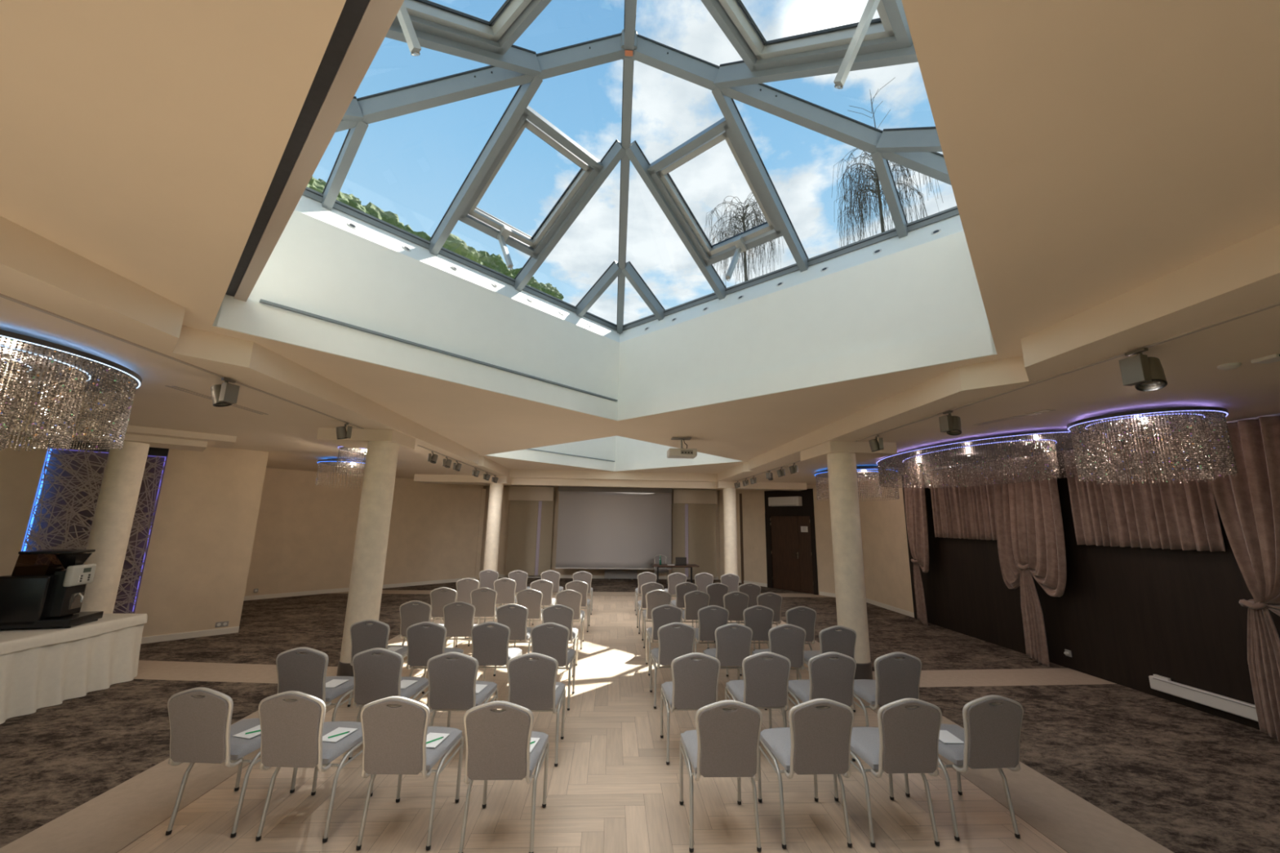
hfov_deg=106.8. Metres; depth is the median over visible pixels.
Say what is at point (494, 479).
track spotlight
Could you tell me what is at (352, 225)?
recessed light
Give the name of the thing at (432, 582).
baseboard
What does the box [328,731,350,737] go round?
pen
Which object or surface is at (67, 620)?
drip tray
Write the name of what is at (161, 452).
lattice panel
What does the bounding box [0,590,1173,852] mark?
floor
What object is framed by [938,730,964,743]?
handout
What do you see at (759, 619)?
banquet chair
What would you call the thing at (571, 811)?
floor
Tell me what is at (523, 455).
trim
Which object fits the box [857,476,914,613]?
wall
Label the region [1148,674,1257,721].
heater
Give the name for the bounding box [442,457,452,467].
track spotlight
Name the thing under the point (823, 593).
baseboard
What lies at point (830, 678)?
banquet chair
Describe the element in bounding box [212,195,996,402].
wall
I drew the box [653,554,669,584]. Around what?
banquet chair
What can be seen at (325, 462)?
chandelier
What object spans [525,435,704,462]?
ceiling
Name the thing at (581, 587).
banquet chair
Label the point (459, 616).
banquet chair
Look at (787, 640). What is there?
banquet chair
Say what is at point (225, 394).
track spotlight
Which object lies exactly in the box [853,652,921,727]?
banquet chair
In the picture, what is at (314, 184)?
tree
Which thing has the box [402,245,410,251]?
recessed light
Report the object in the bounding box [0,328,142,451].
chandelier
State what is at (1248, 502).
curtain
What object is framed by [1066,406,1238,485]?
chandelier
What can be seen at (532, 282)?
tree
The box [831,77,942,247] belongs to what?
birch tree
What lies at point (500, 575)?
baseboard
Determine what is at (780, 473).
track spotlight
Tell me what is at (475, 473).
track spotlight
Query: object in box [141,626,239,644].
baseboard
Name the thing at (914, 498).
curtain
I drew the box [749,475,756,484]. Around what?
track spotlight
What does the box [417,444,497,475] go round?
track
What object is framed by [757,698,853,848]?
banquet chair
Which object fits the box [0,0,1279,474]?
ceiling
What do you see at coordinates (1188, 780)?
floor
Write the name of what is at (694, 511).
wall panel
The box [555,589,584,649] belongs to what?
banquet chair
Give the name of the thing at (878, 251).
recessed light
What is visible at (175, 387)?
ceiling vent
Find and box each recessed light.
[346,222,357,228]
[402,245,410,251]
[450,266,457,271]
[820,266,828,271]
[872,248,881,253]
[930,229,941,235]
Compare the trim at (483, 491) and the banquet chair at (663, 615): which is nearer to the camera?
the banquet chair at (663, 615)
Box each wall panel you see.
[505,485,555,575]
[671,488,717,577]
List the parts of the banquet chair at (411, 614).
backrest, frame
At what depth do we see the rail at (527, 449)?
12.40 m
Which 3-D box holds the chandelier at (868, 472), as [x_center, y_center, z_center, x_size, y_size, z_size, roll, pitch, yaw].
[4.636,1.250,10.232,1.626,0.638,2.012,2,-11,-3]
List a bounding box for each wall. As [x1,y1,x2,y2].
[0,435,268,636]
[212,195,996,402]
[244,467,483,595]
[480,485,719,579]
[719,484,835,595]
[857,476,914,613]
[902,418,1279,729]
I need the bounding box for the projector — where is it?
[666,436,697,458]
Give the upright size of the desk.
0.715 m
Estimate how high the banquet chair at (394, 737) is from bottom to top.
0.933 m
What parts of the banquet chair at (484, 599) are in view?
backrest, frame, seat frame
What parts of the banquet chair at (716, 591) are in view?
backrest, frame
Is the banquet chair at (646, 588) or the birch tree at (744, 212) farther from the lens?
the birch tree at (744, 212)
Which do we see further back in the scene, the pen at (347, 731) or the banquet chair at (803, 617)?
the banquet chair at (803, 617)
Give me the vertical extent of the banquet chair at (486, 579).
0.933 m
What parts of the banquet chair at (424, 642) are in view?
leg, backrest, frame, seat frame, seat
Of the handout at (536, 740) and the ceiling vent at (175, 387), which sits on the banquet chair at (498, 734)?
the handout at (536, 740)
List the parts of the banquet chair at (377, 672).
leg, backrest, frame, seat frame, seat, leg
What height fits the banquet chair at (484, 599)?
0.933 m
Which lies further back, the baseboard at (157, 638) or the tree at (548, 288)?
the tree at (548, 288)
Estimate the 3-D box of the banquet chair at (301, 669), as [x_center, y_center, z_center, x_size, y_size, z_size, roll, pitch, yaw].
[-2.874,2.387,4.259,0.458,0.933,0.735,2,-11,-3]
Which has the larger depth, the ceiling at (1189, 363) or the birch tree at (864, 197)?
the birch tree at (864, 197)
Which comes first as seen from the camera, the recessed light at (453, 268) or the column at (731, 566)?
the recessed light at (453, 268)
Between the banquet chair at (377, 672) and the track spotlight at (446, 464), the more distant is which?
the track spotlight at (446, 464)
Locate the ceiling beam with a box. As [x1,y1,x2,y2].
[413,474,806,490]
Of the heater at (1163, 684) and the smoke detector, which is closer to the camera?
the smoke detector
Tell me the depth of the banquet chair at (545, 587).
8.75 m
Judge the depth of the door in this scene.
14.72 m
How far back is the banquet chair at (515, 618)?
6.20 m
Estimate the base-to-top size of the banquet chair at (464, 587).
0.933 m
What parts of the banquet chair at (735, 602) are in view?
seat frame, backrest, frame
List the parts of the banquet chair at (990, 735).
leg, leg, seat, leg, seat frame, frame, backrest, leg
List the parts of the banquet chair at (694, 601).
seat, seat frame, backrest, frame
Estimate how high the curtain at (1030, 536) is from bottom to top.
3.175 m
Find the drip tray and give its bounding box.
[0,611,103,629]
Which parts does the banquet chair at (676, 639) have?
leg, leg, seat, seat frame, frame, backrest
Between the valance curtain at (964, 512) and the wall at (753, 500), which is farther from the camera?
the wall at (753, 500)
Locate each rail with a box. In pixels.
[259,298,617,401]
[527,448,614,462]
[911,413,1279,473]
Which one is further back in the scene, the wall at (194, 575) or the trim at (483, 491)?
the trim at (483, 491)
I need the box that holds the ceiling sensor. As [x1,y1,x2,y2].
[1250,353,1279,364]
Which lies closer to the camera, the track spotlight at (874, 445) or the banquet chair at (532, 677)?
the banquet chair at (532, 677)
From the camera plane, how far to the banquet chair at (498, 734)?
2.88 m
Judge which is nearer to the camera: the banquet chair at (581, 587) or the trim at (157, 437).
the trim at (157, 437)
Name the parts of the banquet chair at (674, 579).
backrest, frame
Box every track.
[0,293,364,429]
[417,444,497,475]
[735,460,800,481]
[854,302,1279,441]
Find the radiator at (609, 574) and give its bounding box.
[604,569,637,579]
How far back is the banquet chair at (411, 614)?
6.32 m
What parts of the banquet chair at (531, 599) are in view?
backrest, frame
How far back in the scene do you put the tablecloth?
5.18 m
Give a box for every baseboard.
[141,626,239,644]
[243,577,475,600]
[497,574,718,579]
[738,579,767,586]
[819,591,835,597]
[866,598,914,617]
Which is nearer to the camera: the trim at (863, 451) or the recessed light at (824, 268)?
the recessed light at (824, 268)
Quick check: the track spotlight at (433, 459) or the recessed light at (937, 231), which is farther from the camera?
the track spotlight at (433, 459)
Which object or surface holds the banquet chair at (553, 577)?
on the floor at (571, 811)
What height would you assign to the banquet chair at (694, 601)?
0.933 m
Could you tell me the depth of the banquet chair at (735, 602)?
7.66 m
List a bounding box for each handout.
[232,724,261,738]
[322,727,357,742]
[325,679,348,688]
[387,647,403,651]
[400,680,417,688]
[426,733,449,747]
[475,684,487,693]
[529,737,540,752]
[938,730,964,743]
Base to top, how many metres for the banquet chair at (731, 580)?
0.933 m
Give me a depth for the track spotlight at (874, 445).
6.16 m
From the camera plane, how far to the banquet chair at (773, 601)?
7.63 m
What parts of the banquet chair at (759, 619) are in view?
frame, backrest, seat frame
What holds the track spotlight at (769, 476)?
attached to the track at (799, 460)
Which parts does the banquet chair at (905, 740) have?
leg, seat, leg, seat frame, leg, frame, backrest, leg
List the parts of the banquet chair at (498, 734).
leg, leg, backrest, frame, seat frame, leg, seat, leg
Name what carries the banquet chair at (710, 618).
on the floor at (571, 811)
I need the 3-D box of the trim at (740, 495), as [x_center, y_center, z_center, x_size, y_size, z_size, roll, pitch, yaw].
[3.521,3.858,16.403,0.050,3.060,0.100,9,-14,-35]
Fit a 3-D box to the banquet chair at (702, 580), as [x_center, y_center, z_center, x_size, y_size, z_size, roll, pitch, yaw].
[1.387,3.732,10.672,0.458,0.933,0.735,1,-11,-2]
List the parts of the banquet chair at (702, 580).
frame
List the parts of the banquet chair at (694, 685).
leg, seat, leg, seat frame, frame, backrest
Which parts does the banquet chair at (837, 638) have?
seat frame, seat, frame, backrest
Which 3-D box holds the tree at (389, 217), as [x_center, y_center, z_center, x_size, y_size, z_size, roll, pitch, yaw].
[-24.107,-4.706,39.612,8.234,29.172,8.206,5,-12,-19]
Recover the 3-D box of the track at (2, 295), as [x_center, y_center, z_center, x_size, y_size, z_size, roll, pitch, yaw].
[-3.545,-0.580,3.314,0.030,0.010,6.270,2,-11,-3]
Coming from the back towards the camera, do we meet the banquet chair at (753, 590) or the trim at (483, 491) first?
the trim at (483, 491)
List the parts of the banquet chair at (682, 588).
seat, backrest, frame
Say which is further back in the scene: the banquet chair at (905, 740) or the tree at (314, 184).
the tree at (314, 184)
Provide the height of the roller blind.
0.040 m
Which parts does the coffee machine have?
lid, steel plate, control panel, spout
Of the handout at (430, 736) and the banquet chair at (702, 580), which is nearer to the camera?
the handout at (430, 736)
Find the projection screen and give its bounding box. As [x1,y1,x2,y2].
[555,485,672,569]
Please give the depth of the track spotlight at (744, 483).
12.54 m
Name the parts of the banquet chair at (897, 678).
seat, leg, seat frame, frame, backrest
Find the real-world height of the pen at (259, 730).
0.009 m
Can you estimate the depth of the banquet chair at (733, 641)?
5.22 m
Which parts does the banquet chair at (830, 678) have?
seat frame, seat, frame, backrest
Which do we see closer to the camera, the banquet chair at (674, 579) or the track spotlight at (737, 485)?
the banquet chair at (674, 579)
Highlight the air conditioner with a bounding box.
[768,496,802,506]
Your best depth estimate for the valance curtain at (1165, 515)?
5.92 m
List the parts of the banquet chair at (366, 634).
leg, backrest, frame, seat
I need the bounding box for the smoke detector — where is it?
[1217,362,1241,369]
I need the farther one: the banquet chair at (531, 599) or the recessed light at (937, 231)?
the banquet chair at (531, 599)
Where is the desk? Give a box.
[650,564,699,583]
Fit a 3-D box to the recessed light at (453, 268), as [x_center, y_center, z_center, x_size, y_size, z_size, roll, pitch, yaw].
[-2.041,-1.736,5.216,0.084,0.070,0.056,11,-15,-41]
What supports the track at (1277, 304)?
attached to the ceiling at (1189, 363)
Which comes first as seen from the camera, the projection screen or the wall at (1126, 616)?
the wall at (1126, 616)
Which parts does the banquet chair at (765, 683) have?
leg, seat, seat frame, frame, backrest, leg, leg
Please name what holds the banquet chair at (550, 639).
on the floor at (571, 811)
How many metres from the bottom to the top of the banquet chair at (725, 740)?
0.933 m
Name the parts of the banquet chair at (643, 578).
leg, backrest, frame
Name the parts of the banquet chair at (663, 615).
leg, leg, seat, seat frame, frame, backrest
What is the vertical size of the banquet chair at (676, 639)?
0.933 m
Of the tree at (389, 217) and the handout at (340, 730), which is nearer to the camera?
the handout at (340, 730)
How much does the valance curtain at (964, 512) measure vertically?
1.367 m
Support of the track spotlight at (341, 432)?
attached to the track at (2, 295)
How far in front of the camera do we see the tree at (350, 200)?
30.14 m
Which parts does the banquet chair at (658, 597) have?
leg, leg, seat, seat frame, backrest, frame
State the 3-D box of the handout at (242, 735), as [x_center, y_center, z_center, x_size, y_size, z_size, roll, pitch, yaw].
[-2.714,2.154,3.358,0.148,0.003,0.210,-2,-12,13]
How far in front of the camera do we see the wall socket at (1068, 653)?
6.97 m
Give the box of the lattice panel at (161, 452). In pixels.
[23,440,168,613]
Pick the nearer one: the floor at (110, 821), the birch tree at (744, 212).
the floor at (110, 821)
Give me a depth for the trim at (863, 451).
6.79 m
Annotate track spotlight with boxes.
[210,377,239,407]
[336,422,352,439]
[427,451,438,463]
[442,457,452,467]
[453,461,462,471]
[471,467,479,476]
[483,472,490,480]
[491,475,497,483]
[733,480,740,488]
[742,478,748,486]
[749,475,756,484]
[765,471,773,479]
[776,466,785,477]
[788,462,798,474]
[868,435,884,452]
[938,410,961,435]
[1118,347,1167,391]
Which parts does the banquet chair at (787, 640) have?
seat, frame, backrest, seat frame, leg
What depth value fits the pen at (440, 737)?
3.25 m
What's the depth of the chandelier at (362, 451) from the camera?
7.68 m
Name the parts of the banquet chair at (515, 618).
backrest, frame, seat frame, seat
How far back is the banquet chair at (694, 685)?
4.02 m
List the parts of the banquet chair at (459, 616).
seat frame, backrest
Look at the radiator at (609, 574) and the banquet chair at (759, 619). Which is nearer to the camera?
the banquet chair at (759, 619)
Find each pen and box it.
[244,729,260,734]
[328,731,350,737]
[426,737,443,743]
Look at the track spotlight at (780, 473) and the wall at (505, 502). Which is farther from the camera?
the wall at (505, 502)
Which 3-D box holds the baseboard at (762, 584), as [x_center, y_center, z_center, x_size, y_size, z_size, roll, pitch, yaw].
[3.522,5.268,16.072,0.020,0.105,1.950,9,-14,-35]
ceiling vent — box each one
[166,386,268,414]
[972,409,1056,425]
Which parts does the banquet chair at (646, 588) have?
leg, leg, backrest, frame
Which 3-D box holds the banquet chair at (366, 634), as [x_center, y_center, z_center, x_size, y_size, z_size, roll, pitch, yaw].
[-2.940,2.612,5.394,0.458,0.933,0.735,1,-11,-2]
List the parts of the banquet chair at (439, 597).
backrest, frame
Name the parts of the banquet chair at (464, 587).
backrest, frame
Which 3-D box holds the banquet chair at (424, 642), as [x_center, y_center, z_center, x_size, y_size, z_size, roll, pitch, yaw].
[-2.303,2.608,5.320,0.458,0.933,0.735,1,-11,-3]
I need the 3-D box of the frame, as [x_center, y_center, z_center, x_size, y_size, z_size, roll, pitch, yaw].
[-0.111,-2.667,4.120,5.027,1.770,5.027,-9,-15,41]
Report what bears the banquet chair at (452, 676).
on the floor at (571, 811)
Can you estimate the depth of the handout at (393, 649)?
5.51 m
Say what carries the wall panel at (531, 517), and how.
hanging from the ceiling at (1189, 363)
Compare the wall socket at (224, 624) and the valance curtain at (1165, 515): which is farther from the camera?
the wall socket at (224, 624)
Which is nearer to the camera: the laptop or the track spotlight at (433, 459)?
the track spotlight at (433, 459)
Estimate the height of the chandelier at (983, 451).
0.527 m
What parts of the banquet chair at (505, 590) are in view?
backrest, frame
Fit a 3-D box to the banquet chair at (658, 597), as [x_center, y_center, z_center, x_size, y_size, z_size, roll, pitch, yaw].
[0.281,3.175,7.962,0.458,0.933,0.735,1,-11,-2]
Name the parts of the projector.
ceiling plate, casing, connector panel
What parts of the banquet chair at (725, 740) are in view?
leg, seat, leg, seat frame, frame, backrest, leg, leg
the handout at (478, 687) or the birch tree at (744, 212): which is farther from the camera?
the birch tree at (744, 212)
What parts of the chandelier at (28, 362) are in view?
bulb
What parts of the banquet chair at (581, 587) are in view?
backrest, frame, leg, leg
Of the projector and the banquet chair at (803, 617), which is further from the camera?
the projector
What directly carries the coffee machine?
on the tablecloth
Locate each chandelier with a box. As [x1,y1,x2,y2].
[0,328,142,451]
[315,458,365,488]
[335,444,367,477]
[814,466,899,501]
[875,430,1109,488]
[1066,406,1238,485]
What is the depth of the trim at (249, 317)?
4.63 m
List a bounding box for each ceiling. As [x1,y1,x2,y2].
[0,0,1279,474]
[0,215,1279,481]
[0,262,1279,490]
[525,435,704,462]
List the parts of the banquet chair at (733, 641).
seat, seat frame, frame, backrest, leg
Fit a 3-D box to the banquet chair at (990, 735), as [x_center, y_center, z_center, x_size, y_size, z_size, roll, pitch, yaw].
[2.292,2.297,3.381,0.458,0.933,0.735,2,-11,-5]
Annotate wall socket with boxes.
[214,621,228,627]
[1063,648,1071,657]
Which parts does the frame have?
chain, edge rail, sash, sash frame, sash, sash frame, sash frame, sash, edge rail, sash, sash frame, chain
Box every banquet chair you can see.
[165,687,297,837]
[255,690,373,843]
[275,647,361,722]
[346,619,412,706]
[348,648,428,759]
[355,696,463,850]
[399,600,446,646]
[405,621,463,693]
[426,652,497,727]
[430,586,466,646]
[443,601,476,648]
[456,577,485,624]
[458,700,549,852]
[467,586,497,646]
[471,621,522,680]
[479,569,504,607]
[493,577,516,622]
[493,604,532,675]
[506,652,565,766]
[508,570,530,594]
[513,588,542,648]
[528,579,555,626]
[530,622,575,711]
[541,570,563,608]
[542,604,578,677]
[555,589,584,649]
[565,580,590,631]
[572,571,592,614]
[635,572,657,615]
[636,582,663,634]
[641,589,671,648]
[645,604,682,675]
[649,622,695,708]
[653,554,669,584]
[660,652,720,764]
[663,572,686,608]
[670,582,697,627]
[679,699,762,852]
[681,590,710,648]
[693,604,728,676]
[694,573,713,592]
[697,582,728,627]
[703,622,752,679]
[714,591,749,642]
[720,573,739,592]
[724,651,791,728]
[729,582,760,622]
[739,605,773,675]
[751,623,805,710]
[753,591,782,650]
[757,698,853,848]
[783,652,856,761]
[785,606,816,650]
[795,625,856,712]
[833,697,942,847]
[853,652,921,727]
[904,694,1023,840]
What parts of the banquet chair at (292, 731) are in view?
leg, backrest, frame, leg, seat frame, leg, seat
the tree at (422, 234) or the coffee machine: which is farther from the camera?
the tree at (422, 234)
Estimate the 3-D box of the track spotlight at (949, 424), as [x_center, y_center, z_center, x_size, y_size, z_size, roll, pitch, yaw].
[3.184,-0.034,4.842,0.188,0.242,0.147,3,-11,-8]
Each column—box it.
[80,440,150,613]
[336,440,399,676]
[483,483,503,572]
[723,488,737,575]
[826,452,872,679]
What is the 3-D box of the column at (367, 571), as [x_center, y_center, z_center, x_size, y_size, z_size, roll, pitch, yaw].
[-3.584,1.718,6.303,0.408,3.030,0.408,2,-11,-3]
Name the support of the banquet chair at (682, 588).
on the floor at (571, 811)
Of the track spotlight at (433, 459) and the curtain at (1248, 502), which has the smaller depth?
the curtain at (1248, 502)
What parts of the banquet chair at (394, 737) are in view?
leg, backrest, frame, leg, seat frame, leg, seat, leg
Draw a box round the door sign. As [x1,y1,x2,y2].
[800,526,808,532]
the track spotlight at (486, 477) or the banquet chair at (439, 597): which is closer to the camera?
the banquet chair at (439, 597)
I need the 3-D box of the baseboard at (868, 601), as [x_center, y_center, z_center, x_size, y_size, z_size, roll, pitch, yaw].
[6.068,4.433,11.664,0.020,0.105,2.155,2,-11,-3]
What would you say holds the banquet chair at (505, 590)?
on the floor at (571, 811)
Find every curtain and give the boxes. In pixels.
[903,471,928,626]
[928,462,996,540]
[992,453,1066,666]
[1062,431,1226,551]
[1199,415,1279,742]
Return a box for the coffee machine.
[0,549,103,629]
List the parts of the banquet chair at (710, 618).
seat, seat frame, frame, backrest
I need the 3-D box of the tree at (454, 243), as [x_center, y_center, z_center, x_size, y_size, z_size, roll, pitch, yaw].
[-10.136,-1.500,23.607,3.694,17.090,4.244,2,-11,-3]
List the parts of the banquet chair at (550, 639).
backrest, frame, seat frame, leg, seat, leg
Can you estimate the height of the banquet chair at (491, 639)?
0.933 m
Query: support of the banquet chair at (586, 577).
on the floor at (571, 811)
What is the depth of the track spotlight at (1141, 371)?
3.06 m
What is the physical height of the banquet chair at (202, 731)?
0.933 m
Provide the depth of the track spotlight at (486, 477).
12.04 m
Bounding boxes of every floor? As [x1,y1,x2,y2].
[0,577,1279,852]
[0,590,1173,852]
[117,595,1067,852]
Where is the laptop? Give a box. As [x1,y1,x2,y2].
[674,557,686,565]
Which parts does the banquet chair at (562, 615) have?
backrest, frame, seat frame, seat, leg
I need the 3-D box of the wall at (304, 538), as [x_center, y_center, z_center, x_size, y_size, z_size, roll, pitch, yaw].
[-7.729,2.996,13.733,0.180,3.330,6.686,-9,-15,41]
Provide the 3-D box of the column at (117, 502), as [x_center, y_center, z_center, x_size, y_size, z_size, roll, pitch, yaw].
[-7.332,1.712,6.526,0.404,3.010,0.404,2,-11,-3]
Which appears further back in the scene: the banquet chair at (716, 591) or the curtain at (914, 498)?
the curtain at (914, 498)
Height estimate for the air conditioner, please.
0.290 m
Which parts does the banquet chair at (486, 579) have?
backrest, frame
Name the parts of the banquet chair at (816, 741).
leg, seat, leg, seat frame, leg, frame, backrest, leg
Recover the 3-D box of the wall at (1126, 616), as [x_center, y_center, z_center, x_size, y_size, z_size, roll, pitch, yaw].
[6.671,1.133,3.134,0.190,3.310,15.820,2,-11,-3]
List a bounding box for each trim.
[0,411,236,451]
[212,294,995,421]
[316,427,415,448]
[474,488,486,580]
[485,448,741,471]
[739,493,744,583]
[800,440,897,462]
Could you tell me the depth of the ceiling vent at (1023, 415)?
5.12 m
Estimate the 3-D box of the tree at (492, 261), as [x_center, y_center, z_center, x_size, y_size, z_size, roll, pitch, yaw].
[-11.880,-2.003,33.941,5.921,22.051,5.572,2,-11,-3]
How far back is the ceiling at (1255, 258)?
3.17 m
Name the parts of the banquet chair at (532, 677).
backrest, frame, seat frame, leg, seat, leg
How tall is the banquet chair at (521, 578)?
0.933 m
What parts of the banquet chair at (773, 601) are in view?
frame, backrest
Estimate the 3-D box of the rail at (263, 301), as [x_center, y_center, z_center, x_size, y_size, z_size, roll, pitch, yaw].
[-1.671,-0.681,5.244,0.035,0.020,4.045,-9,-15,41]
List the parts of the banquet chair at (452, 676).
leg, leg, backrest, frame, seat frame, seat, leg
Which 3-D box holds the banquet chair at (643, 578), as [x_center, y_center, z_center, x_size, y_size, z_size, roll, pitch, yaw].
[0.132,3.707,10.645,0.458,0.933,0.735,1,-11,-3]
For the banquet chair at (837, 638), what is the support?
on the floor at (571, 811)
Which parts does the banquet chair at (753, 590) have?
frame, backrest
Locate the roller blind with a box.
[225,0,404,301]
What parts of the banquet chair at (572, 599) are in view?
frame, backrest, seat frame, seat, leg, leg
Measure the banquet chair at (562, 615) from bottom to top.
0.933 m
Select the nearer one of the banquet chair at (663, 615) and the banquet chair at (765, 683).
the banquet chair at (765, 683)
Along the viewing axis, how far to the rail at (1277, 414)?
5.09 m
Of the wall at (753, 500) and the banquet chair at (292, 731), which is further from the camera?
the wall at (753, 500)
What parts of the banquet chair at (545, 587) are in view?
frame, backrest, seat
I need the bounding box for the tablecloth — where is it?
[0,613,147,724]
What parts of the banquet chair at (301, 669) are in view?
backrest, frame, leg, seat, seat frame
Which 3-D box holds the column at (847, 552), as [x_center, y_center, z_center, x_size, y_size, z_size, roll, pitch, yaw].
[2.915,1.892,6.646,0.408,3.030,0.408,2,-11,-3]
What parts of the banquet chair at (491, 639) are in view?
leg, backrest, frame, seat frame, seat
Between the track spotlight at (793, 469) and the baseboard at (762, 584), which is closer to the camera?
the track spotlight at (793, 469)
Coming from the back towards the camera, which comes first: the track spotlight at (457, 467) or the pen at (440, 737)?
the track spotlight at (457, 467)
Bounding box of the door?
[764,488,818,595]
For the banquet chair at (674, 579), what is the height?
0.933 m
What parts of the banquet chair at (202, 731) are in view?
leg, backrest, frame, seat frame, leg, leg, seat, leg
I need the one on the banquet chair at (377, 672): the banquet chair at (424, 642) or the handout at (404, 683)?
the handout at (404, 683)
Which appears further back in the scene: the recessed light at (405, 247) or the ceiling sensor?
the recessed light at (405, 247)
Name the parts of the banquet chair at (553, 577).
backrest, frame, seat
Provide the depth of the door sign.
14.41 m
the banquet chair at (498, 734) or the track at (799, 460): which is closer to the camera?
the banquet chair at (498, 734)
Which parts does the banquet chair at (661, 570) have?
backrest, seat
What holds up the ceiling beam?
attached to the ceiling at (1189, 363)
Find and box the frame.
[302,0,959,333]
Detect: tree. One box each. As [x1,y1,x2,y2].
[306,175,340,201]
[318,178,369,214]
[362,201,412,233]
[404,224,431,240]
[442,233,484,265]
[476,250,515,279]
[510,267,542,291]
[537,282,564,300]
[705,192,784,284]
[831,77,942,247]
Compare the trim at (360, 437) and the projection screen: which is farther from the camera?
the projection screen
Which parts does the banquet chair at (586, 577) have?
backrest, frame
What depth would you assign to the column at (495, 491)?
13.08 m
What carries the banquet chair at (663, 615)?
on the floor at (571, 811)
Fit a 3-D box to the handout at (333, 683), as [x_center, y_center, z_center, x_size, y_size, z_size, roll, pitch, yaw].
[-2.797,2.347,4.336,0.148,0.003,0.210,1,-11,2]

